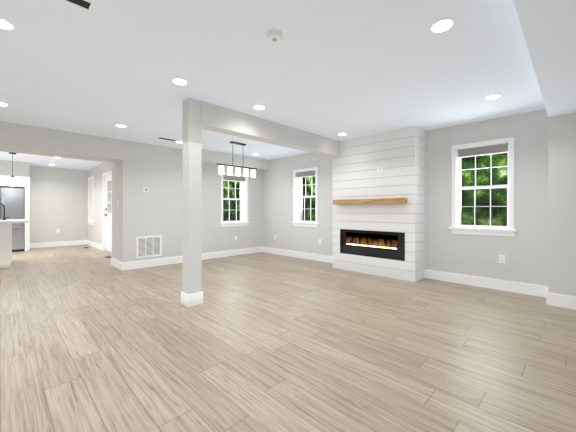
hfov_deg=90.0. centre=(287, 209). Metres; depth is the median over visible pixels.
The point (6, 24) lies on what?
recessed light
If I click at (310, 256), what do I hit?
baseboard
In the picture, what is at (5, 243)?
kitchen island
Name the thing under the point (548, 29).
ceiling
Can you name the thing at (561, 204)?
wall
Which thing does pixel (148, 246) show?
air vent
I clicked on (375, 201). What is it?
mantel shelf
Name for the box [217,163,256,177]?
linear chandelier
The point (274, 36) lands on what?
smoke detector
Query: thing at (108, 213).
door
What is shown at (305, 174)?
roll
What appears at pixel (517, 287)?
baseboard
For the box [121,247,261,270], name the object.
baseboard
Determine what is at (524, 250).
wall
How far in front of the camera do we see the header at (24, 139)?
4.67 m
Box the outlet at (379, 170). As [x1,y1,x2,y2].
[377,166,382,173]
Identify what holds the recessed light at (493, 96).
in the ceiling at (332, 69)
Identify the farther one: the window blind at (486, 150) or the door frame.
the door frame
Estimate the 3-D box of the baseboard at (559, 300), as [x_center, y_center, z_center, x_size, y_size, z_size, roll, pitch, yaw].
[4.175,1.040,2.249,0.016,0.140,3.216,0,0,-45]
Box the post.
[182,98,201,294]
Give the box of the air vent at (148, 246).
[136,235,161,258]
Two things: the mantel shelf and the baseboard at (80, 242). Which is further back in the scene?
the baseboard at (80, 242)
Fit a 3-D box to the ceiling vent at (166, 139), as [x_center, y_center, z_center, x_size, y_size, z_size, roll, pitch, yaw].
[-2.192,-1.286,5.233,0.320,0.006,0.120,0,0,-45]
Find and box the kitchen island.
[0,223,11,267]
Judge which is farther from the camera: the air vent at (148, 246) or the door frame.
the door frame
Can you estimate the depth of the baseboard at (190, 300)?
3.34 m
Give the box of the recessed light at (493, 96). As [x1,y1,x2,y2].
[486,94,501,98]
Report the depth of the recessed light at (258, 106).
3.58 m
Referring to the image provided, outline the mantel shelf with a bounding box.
[333,198,406,203]
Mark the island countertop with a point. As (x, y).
(16, 220)
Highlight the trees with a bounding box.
[223,153,507,225]
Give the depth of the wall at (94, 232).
8.36 m
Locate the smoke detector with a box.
[266,29,282,43]
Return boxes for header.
[0,121,122,162]
[202,101,339,156]
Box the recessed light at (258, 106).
[253,105,264,108]
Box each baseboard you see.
[30,240,85,247]
[86,240,101,249]
[111,258,120,269]
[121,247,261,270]
[181,292,202,306]
[262,247,332,262]
[425,269,546,296]
[545,291,575,309]
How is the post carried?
on the floor
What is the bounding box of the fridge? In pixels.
[0,185,25,251]
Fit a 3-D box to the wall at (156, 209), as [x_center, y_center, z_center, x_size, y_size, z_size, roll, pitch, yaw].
[-2.132,-0.090,6.742,3.320,2.400,0.750,0,0,-45]
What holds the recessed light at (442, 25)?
in the ceiling at (332, 69)
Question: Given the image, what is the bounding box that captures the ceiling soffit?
[202,149,268,169]
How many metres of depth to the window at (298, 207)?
6.74 m
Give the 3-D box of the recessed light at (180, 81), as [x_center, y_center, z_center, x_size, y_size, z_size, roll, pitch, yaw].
[-1.082,-1.284,2.878,0.146,0.011,0.146,0,0,-45]
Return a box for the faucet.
[0,203,9,219]
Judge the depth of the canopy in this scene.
5.50 m
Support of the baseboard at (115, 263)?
attached to the wall at (156, 209)
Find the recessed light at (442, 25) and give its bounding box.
[431,18,453,32]
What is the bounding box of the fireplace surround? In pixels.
[333,126,424,281]
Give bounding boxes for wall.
[0,160,29,250]
[30,166,86,242]
[87,162,111,244]
[112,140,261,262]
[262,109,547,285]
[548,113,575,296]
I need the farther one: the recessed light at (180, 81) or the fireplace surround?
the fireplace surround
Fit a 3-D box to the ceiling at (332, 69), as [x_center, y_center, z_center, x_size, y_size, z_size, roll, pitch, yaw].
[-2.910,-1.340,2.889,10.370,0.100,14.600,0,0,-45]
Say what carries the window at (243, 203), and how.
in the wall at (156, 209)
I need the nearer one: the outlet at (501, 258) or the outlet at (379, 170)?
the outlet at (501, 258)
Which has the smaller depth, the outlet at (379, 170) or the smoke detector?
the smoke detector
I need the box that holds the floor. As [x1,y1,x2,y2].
[0,244,575,431]
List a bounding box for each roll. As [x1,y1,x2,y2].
[223,175,244,181]
[296,170,314,177]
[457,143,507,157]
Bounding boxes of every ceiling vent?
[63,0,92,10]
[157,137,176,140]
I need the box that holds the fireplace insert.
[340,229,404,260]
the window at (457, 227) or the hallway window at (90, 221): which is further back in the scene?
the hallway window at (90, 221)
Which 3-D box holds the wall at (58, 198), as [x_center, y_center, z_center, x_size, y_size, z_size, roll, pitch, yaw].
[-9.122,-0.090,6.859,7.200,2.400,0.200,0,0,-45]
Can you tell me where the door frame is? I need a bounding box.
[102,170,111,253]
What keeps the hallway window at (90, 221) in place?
in the wall at (94, 232)
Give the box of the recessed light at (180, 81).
[172,78,186,84]
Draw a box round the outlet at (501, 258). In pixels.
[499,255,504,263]
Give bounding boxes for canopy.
[230,141,245,145]
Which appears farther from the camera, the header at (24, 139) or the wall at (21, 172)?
the wall at (21, 172)
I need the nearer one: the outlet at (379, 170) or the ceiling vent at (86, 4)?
the ceiling vent at (86, 4)
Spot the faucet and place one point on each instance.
(4, 218)
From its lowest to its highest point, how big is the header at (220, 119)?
0.270 m
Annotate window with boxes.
[87,176,93,224]
[220,172,249,226]
[291,167,318,226]
[449,137,516,236]
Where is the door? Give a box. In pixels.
[104,175,110,251]
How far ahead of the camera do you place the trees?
8.10 m
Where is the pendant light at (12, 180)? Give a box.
[7,152,16,186]
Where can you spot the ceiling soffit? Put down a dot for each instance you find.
(212, 157)
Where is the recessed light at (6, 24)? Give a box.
[0,18,14,29]
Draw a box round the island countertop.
[0,219,27,222]
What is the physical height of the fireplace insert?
0.444 m
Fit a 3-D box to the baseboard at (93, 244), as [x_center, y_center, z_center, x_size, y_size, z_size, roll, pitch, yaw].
[-5.793,1.040,8.610,0.016,0.140,2.030,0,0,-45]
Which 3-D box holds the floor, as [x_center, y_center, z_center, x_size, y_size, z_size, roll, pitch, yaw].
[-2.910,1.160,2.889,10.370,0.100,14.600,0,0,-45]
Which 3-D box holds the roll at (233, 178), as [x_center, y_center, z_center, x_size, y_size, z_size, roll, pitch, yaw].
[-1.326,-0.768,7.067,0.654,0.122,0.046,0,0,-45]
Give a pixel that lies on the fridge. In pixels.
(12, 200)
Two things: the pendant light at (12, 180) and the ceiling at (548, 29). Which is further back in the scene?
the pendant light at (12, 180)
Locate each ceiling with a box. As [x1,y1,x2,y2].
[0,0,545,169]
[513,0,575,116]

